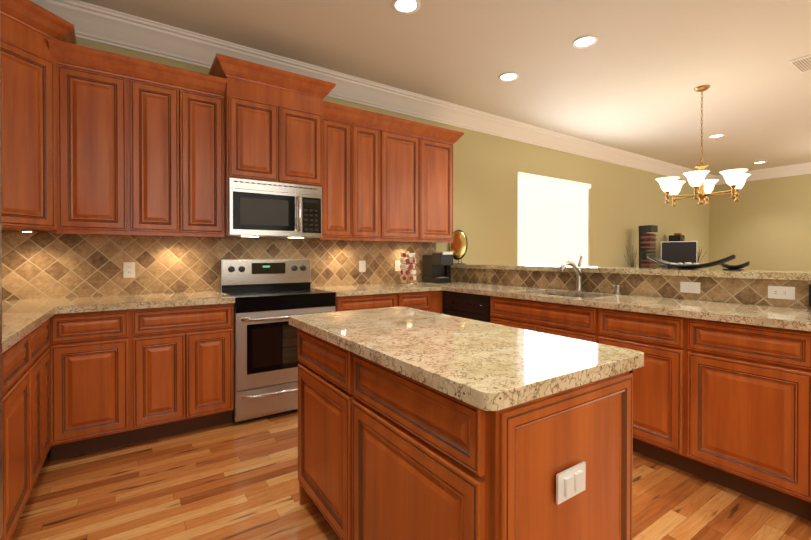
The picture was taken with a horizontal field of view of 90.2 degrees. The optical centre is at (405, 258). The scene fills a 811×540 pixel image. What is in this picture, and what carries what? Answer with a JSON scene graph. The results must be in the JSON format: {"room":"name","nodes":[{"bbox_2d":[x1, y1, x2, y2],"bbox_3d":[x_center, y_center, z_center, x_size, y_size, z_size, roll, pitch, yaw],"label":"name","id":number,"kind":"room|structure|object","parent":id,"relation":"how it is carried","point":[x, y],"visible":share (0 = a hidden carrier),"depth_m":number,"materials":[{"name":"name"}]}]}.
{"room":"kitchen","nodes":[
{"label":"kitchen","id":0,"kind":"room"},
{"bbox_2d":[34,37,709,347],"bbox_3d":[1.853,-0.294,5.733,11.810,2.930,0.151,0,0,-34],"label":"wall","id":1,"kind":"structure","parent":0,"point":[486,167],"depth_m":5.64,"materials":[{"name":"beige paint"}]},
{"bbox_2d":[0,0,67,232],"bbox_3d":[-2.439,-0.781,2.373,0.638,1.202,0.638,0,0,-34],"label":"upper cabinet","id":2,"kind":"object","parent":1,"relation":"attached to","point":[33,49],"depth_m":2.38,"materials":[{"name":"brown wood"}]},
{"bbox_2d":[60,56,135,234],"bbox_3d":[-2.111,-0.716,2.772,0.410,1.067,0.346,0,0,-34],"label":"upper cabinet","id":3,"kind":"object","parent":1,"relation":"attached to","point":[95,141],"depth_m":2.64,"materials":[{"name":"brown wood"}]},
{"bbox_2d":[120,68,227,235],"bbox_3d":[-1.701,-0.717,3.024,0.672,1.067,0.385,0,0,-34],"label":"upper cabinet","id":4,"kind":"object","parent":1,"relation":"attached to","point":[172,182],"depth_m":2.89,"materials":[{"name":"brown wood"}]},
{"bbox_2d":[1,231,435,299],"bbox_3d":[-1.180,0.042,3.605,4.099,0.453,0.008,0,0,-34],"label":"tile backsplash","id":5,"kind":"structure","parent":1,"relation":"attached to","point":[39,265],"depth_m":3.12,"materials":[{"name":"tile"}]},
{"bbox_2d":[123,262,134,277],"bbox_3d":[-2.056,0.087,3.008,0.072,0.115,0.008,0,0,-34],"label":"outlet","id":6,"kind":"object","parent":5,"relation":"attached to","point":[128,267],"depth_m":3.00,"materials":[{"name":"white plastic"}]},
{"bbox_2d":[359,261,365,271],"bbox_3d":[-0.436,0.080,4.093,0.072,0.115,0.010,0,0,-34],"label":"outlet","id":7,"kind":"object","parent":5,"relation":"attached to","point":[362,264],"depth_m":4.09,"materials":[{"name":"white plastic"}]},
{"bbox_2d":[395,260,400,270],"bbox_3d":[-0.080,0.079,4.334,0.072,0.115,0.008,0,0,-34],"label":"outlet","id":8,"kind":"object","parent":5,"relation":"attached to","point":[397,262],"depth_m":4.33,"materials":[{"name":"white plastic"}]},
{"bbox_2d":[216,68,323,187],"bbox_3d":[-1.126,-0.999,3.397,0.761,0.777,0.404,0,0,-34],"label":"upper cabinet","id":9,"kind":"object","parent":1,"relation":"attached to","point":[274,131],"depth_m":3.20,"materials":[{"name":"brown wood"}]},
{"bbox_2d":[225,178,321,238],"bbox_3d":[-1.108,-0.391,3.374,0.733,0.432,0.444,0,0,-34],"label":"microwave","id":10,"kind":"object","parent":9,"relation":"attached to","point":[261,209],"visible":1,"depth_m":3.22,"materials":[{"name":"silver metal"}]},
{"bbox_2d":[311,112,383,239],"bbox_3d":[-0.565,-0.722,3.823,0.640,1.067,0.324,0,0,-34],"label":"upper cabinet","id":11,"kind":"object","parent":1,"relation":"attached to","point":[353,190],"depth_m":3.69,"materials":[{"name":"brown wood"}]},
{"bbox_2d":[384,124,455,242],"bbox_3d":[0.043,-0.724,4.231,0.945,1.067,0.324,0,0,-34],"label":"upper cabinet","id":12,"kind":"object","parent":1,"relation":"attached to","point":[418,166],"depth_m":4.09,"materials":[{"name":"brown wood"}]},
{"bbox_2d":[30,0,810,184],"bbox_3d":[3.683,-1.648,2.998,11.510,0.189,6.420,0,0,-34],"label":"crown molding","id":13,"kind":"structure","parent":1,"relation":"attached to","point":[98,24],"depth_m":3.93,"materials":[{"name":"white"}]},
{"bbox_2d":[451,264,810,280],"bbox_3d":[1.579,0.094,3.474,0.425,0.039,3.298,0,0,-34],"label":"granite bar ledge","id":14,"kind":"object","parent":1,"relation":"on","point":[780,275],"visible":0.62,"depth_m":2.82,"materials":[{"name":"beige stone"}]},
{"bbox_2d":[449,230,467,263],"bbox_3d":[0.607,-0.134,4.684,0.158,0.400,0.184,0,0,-34],"label":"decorative plate","id":15,"kind":"object","parent":14,"relation":"on","point":[458,246],"visible":0.83,"depth_m":4.66,"materials":[{"name":"gold metal"}]},
{"bbox_2d":[646,254,736,269],"bbox_3d":[1.990,0.025,2.847,0.158,0.105,0.540,0,0,-34],"label":"centerpiece","id":16,"kind":"object","parent":14,"relation":"on","point":[689,265],"visible":1,"depth_m":2.80,"materials":[{"name":"black plastic"}]},
{"bbox_2d":[720,261,749,269],"bbox_3d":[2.221,0.048,2.737,0.078,0.060,0.170,0,0,-34],"label":"tray","id":17,"kind":"object","parent":14,"relation":"on","point":[733,267],"visible":0.92,"depth_m":2.71,"materials":[{"name":"black plastic"}]},
{"bbox_2d":[10,411,810,539],"bbox_3d":[3.683,1.212,3.015,11.810,0.050,6.720,0,0,-34],"label":"floor","id":18,"kind":"structure","parent":0,"point":[233,480],"depth_m":2.01,"materials":[{"name":"brown wood"}]},
{"bbox_2d":[0,63,2,537],"bbox_3d":[-0.828,0.308,0.241,0.873,1.790,0.650,0,0,-34],"label":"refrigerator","id":19,"kind":"object","parent":18,"relation":"on","point":[1,469],"visible":1,"depth_m":0.70,"materials":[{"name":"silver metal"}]},
{"bbox_2d":[0,346,11,539],"bbox_3d":[-1.544,0.761,1.046,0.620,0.876,0.575,0,0,-34],"label":"base cabinet","id":20,"kind":"object","parent":18,"relation":"on","point":[7,355],"depth_m":1.51,"materials":[{"name":"brown wood"}]},
{"bbox_2d":[12,329,35,534],"bbox_3d":[-1.816,0.758,1.452,0.620,0.876,0.556,0,0,-34],"label":"base cabinet","id":21,"kind":"object","parent":18,"relation":"on","point":[26,398],"depth_m":1.72,"materials":[{"name":"brown wood"}]},
{"bbox_2d":[36,318,50,479],"bbox_3d":[-2.098,0.756,1.872,0.620,0.876,0.607,0,0,-34],"label":"base cabinet","id":22,"kind":"object","parent":18,"relation":"on","point":[43,393],"depth_m":2.08,"materials":[{"name":"brown wood"}]},
{"bbox_2d":[2,298,65,352],"bbox_3d":[-1.873,0.300,1.556,0.660,0.039,2.638,0,0,-34],"label":"countertop","id":23,"kind":"structure","parent":22,"relation":"on","point":[22,318],"depth_m":2.00,"materials":[{"name":"stone"}]},
{"bbox_2d":[48,303,233,460],"bbox_3d":[-1.788,0.750,2.822,0.995,0.876,0.619,0,0,-34],"label":"base cabinet","id":24,"kind":"object","parent":18,"relation":"on","point":[118,378],"depth_m":2.53,"materials":[{"name":"brown wood"}]},
{"bbox_2d":[58,291,234,312],"bbox_3d":[-1.759,0.292,2.824,0.942,0.039,0.658,0,0,-34],"label":"countertop","id":25,"kind":"structure","parent":24,"relation":"on","point":[137,301],"depth_m":2.65,"materials":[{"name":"stone"}]},
{"bbox_2d":[220,259,335,423],"bbox_3d":[-1.032,0.598,3.275,0.756,1.175,0.703,0,0,-34],"label":"range","id":26,"kind":"object","parent":18,"relation":"on","point":[271,296],"visible":0.77,"depth_m":3.01,"materials":[{"name":"silver metal"}]},
{"bbox_2d":[335,291,431,311],"bbox_3d":[-0.332,0.745,3.799,0.979,0.876,0.619,0,0,-34],"label":"base cabinet","id":27,"kind":"object","parent":18,"relation":"on","point":[416,300],"depth_m":3.54,"materials":[{"name":"brown wood"}]},
{"bbox_2d":[311,282,442,296],"bbox_3d":[-0.283,0.287,3.814,1.080,0.039,0.661,0,0,-34],"label":"countertop","id":28,"kind":"structure","parent":27,"relation":"on","point":[386,288],"depth_m":3.68,"materials":[{"name":"stone"}]},
{"bbox_2d":[400,251,415,284],"bbox_3d":[0.028,0.094,4.156,0.170,0.342,0.170,0,0,-34],"label":"carousel","id":29,"kind":"object","parent":28,"relation":"on","point":[408,271],"visible":1,"depth_m":4.10,"materials":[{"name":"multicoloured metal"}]},
{"bbox_2d":[298,329,632,539],"bbox_3d":[0.080,0.758,1.584,0.604,0.876,1.297,0,0,-34],"label":"base cabinet","id":30,"kind":"object","parent":18,"relation":"on","point":[384,453],"visible":0.75,"depth_m":1.09,"materials":[{"name":"brown wood"}]},
{"bbox_2d":[289,306,643,410],"bbox_3d":[0.077,0.300,1.586,0.665,0.039,1.345,0,0,-34],"label":"countertop","id":31,"kind":"structure","parent":30,"relation":"on","point":[485,366],"depth_m":1.21,"materials":[{"name":"stone"}]},
{"bbox_2d":[556,461,585,504],"bbox_3d":[0.423,0.568,1.022,0.115,0.072,0.014,0,0,-34],"label":"light switch","id":32,"kind":"object","parent":30,"relation":"attached to","point":[570,482],"visible":0.93,"depth_m":1.01,"materials":[{"name":"white plastic"}]},
{"bbox_2d":[443,291,490,322],"bbox_3d":[0.784,0.746,3.804,0.618,0.873,0.604,0,0,-34],"label":"dishwasher","id":33,"kind":"object","parent":18,"relation":"on","point":[468,306],"visible":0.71,"depth_m":3.60,"materials":[{"name":"black"}]},
{"bbox_2d":[490,296,585,340],"bbox_3d":[1.229,0.749,3.142,0.618,0.876,0.983,0,0,-34],"label":"base cabinet","id":34,"kind":"object","parent":18,"relation":"on","point":[565,320],"depth_m":2.95,"materials":[{"name":"brown wood"}]},
{"bbox_2d":[447,281,474,284],"bbox_3d":[0.457,0.284,4.299,0.330,0.039,0.677,0,0,-34],"label":"countertop","id":35,"kind":"structure","parent":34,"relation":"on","point":[452,282],"depth_m":4.25,"materials":[{"name":"stone"}]},
{"bbox_2d":[423,252,452,283],"bbox_3d":[0.375,0.096,4.383,0.230,0.335,0.330,0,0,-34],"label":"coffee maker","id":36,"kind":"object","parent":35,"relation":"on","point":[436,267],"visible":1,"depth_m":4.33,"materials":[{"name":"black plastic"}]},
{"bbox_2d":[427,283,810,331],"bbox_3d":[1.150,0.290,3.229,0.648,0.039,3.228,0,0,-34],"label":"countertop","id":37,"kind":"structure","parent":34,"relation":"on","point":[792,318],"depth_m":2.41,"materials":[{"name":"stone"}]},
{"bbox_2d":[559,253,582,291],"bbox_3d":[1.334,0.114,3.251,0.306,0.312,0.060,0,0,-34],"label":"faucet","id":38,"kind":"object","parent":37,"relation":"on","point":[577,270],"visible":1,"depth_m":3.29,"materials":[{"name":"silver metal"}]},
{"bbox_2d":[613,285,620,294],"bbox_3d":[1.583,0.234,3.033,0.074,0.075,0.043,0,0,-34],"label":"soap dispenser","id":39,"kind":"object","parent":37,"relation":"on","point":[617,292],"visible":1,"depth_m":3.03,"materials":[{"name":"silver metal"}]},
{"bbox_2d":[586,306,673,466],"bbox_3d":[1.621,0.752,2.558,0.618,0.876,0.576,0,0,-34],"label":"base cabinet","id":40,"kind":"object","parent":18,"relation":"on","point":[650,334],"depth_m":2.34,"materials":[{"name":"brown wood"}]},
{"bbox_2d":[674,316,810,519],"bbox_3d":[1.897,0.754,2.146,0.618,0.876,0.569,0,0,-34],"label":"base cabinet","id":41,"kind":"object","parent":18,"relation":"on","point":[726,404],"depth_m":1.97,"materials":[{"name":"brown wood"}]},
{"bbox_3d":[4.648,0.773,7.147,3.000,0.780,0.610,0,0,-34],"label":"desk","id":42,"kind":"object","parent":18,"relation":"on","visible":0},
{"bbox_2d":[624,245,641,266],"bbox_3d":[3.651,0.088,6.488,0.279,0.596,0.244,0,0,-34],"label":"plant","id":43,"kind":"object","parent":42,"relation":"on","point":[631,259],"visible":0.58,"depth_m":6.46,"materials":[{"name":"green plant"}]},
{"bbox_2d":[639,225,657,267],"bbox_3d":[4.058,-0.081,6.764,0.240,0.930,0.240,0,0,-34],"label":"tower","id":44,"kind":"object","parent":42,"relation":"on","point":[647,243],"visible":0.67,"depth_m":6.72,"materials":[{"name":"black plastic"}]},
{"bbox_2d":[667,233,684,267],"bbox_3d":[5.059,-0.045,7.551,0.220,0.850,0.210,0,0,-34],"label":"speaker","id":45,"kind":"object","parent":42,"relation":"on","point":[677,237],"visible":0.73,"depth_m":7.49},
{"bbox_2d":[660,241,696,264],"bbox_3d":[4.889,0.039,7.237,0.332,0.685,0.473,0,0,-34],"label":"monitor","id":46,"kind":"object","parent":42,"relation":"on","point":[683,252],"visible":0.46,"depth_m":7.22,"materials":[{"name":"black plastic"}]},
{"bbox_2d":[697,249,704,268],"bbox_3d":[5.604,0.080,7.770,0.245,0.597,0.225,0,0,-34],"label":"vase","id":47,"kind":"object","parent":42,"relation":"on","point":[699,256],"visible":0.15,"depth_m":7.76,"materials":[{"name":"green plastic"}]},
{"bbox_2d":[79,0,810,174],"bbox_3d":[3.683,-1.768,2.998,11.810,0.050,6.720,0,0,-34],"label":"ceiling","id":48,"kind":"structure","parent":0,"point":[635,75],"depth_m":3.51,"materials":[{"name":"beige paint"}]},
{"bbox_2d":[392,0,419,14],"bbox_3d":[0.004,-1.738,2.781,0.195,0.006,0.195,0,0,-40],"label":"recessed light","id":49,"kind":"object","parent":48,"relation":"in","point":[405,7],"depth_m":2.79,"materials":[{"name":"white"}]},
{"bbox_2d":[498,72,518,81],"bbox_3d":[0.994,-1.745,3.891,0.195,0.006,0.195,0,0,-43],"label":"recessed light","id":50,"kind":"object","parent":48,"relation":"in","point":[509,76],"depth_m":3.88,"materials":[{"name":"white"}]},
{"bbox_2d":[572,35,597,48],"bbox_3d":[1.445,-1.741,3.254,0.195,0.006,0.195,0,0,17],"label":"recessed light","id":51,"kind":"object","parent":48,"relation":"in","point":[586,41],"depth_m":3.25,"materials":[{"name":"white"}]},
{"bbox_2d":[656,85,750,205],"bbox_3d":[3.040,-1.152,4.147,0.820,1.194,0.806,0,0,-34],"label":"chandelier","id":52,"kind":"object","parent":48,"relation":"hanging from","point":[735,179],"visible":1,"depth_m":4.12,"materials":[{"name":"white glass"}]},
{"bbox_2d":[708,134,724,137],"bbox_3d":[4.471,-1.756,5.815,0.195,0.006,0.195,0,0,35],"label":"recessed light","id":53,"kind":"object","parent":48,"relation":"in","point":[717,135],"depth_m":5.82,"materials":[{"name":"white"}]},
{"bbox_2d":[789,54,810,72],"bbox_3d":[3.605,-1.739,3.608,0.400,0.014,0.180,0,0,-34],"label":"ceiling vent","id":54,"kind":"object","parent":48,"relation":"in","point":[802,64],"visible":1,"depth_m":3.60,"materials":[{"name":"white metal"}]},
{"bbox_2d":[451,268,810,308],"bbox_3d":[1.417,0.192,3.409,0.008,0.154,3.210,0,0,-34],"label":"tile backsplash","id":55,"kind":"structure","parent":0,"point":[719,289],"depth_m":2.89,"materials":[{"name":"tile"}]},
{"bbox_2d":[680,282,699,293],"bbox_3d":[1.891,0.193,2.685,0.009,0.072,0.115,0,0,-34],"label":"outlet","id":56,"kind":"object","parent":55,"relation":"attached to","point":[686,287],"depth_m":2.68,"materials":[{"name":"white plastic"}]},
{"bbox_2d":[768,286,794,299],"bbox_3d":[2.145,0.196,2.309,0.008,0.072,0.115,0,0,-34],"label":"outlet","id":57,"kind":"object","parent":55,"relation":"attached to","point":[779,292],"depth_m":2.31,"materials":[{"name":"white plastic"}]},
{"bbox_2d":[809,284,810,306],"bbox_3d":[2.217,0.202,2.175,0.037,0.120,0.060,0,0,-34],"label":"charger","id":58,"kind":"object","parent":55,"relation":"attached to","point":[809,295],"visible":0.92,"depth_m":2.19,"materials":[{"name":"black plastic"}]},
{"bbox_2d":[710,174,810,270],"bbox_3d":[8.524,-0.297,6.255,0.150,2.930,6.360,0,0,-34],"label":"wall","id":59,"kind":"structure","parent":0,"point":[764,224],"depth_m":8.09,"materials":[{"name":"beige paint"}]},
{"bbox_3d":[2.148,-0.470,5.956,1.690,1.380,0.050,0,0,-34],"label":"window","id":60,"kind":"structure","parent":0,"visible":0},
{"bbox_2d":[518,172,590,265],"bbox_3d":[2.191,-0.479,5.892,1.680,1.358,0.062,0,0,-34],"label":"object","id":61,"kind":"structure","parent":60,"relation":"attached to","point":[553,214],"depth_m":5.85,"materials":[{"name":"white"}]}
]}

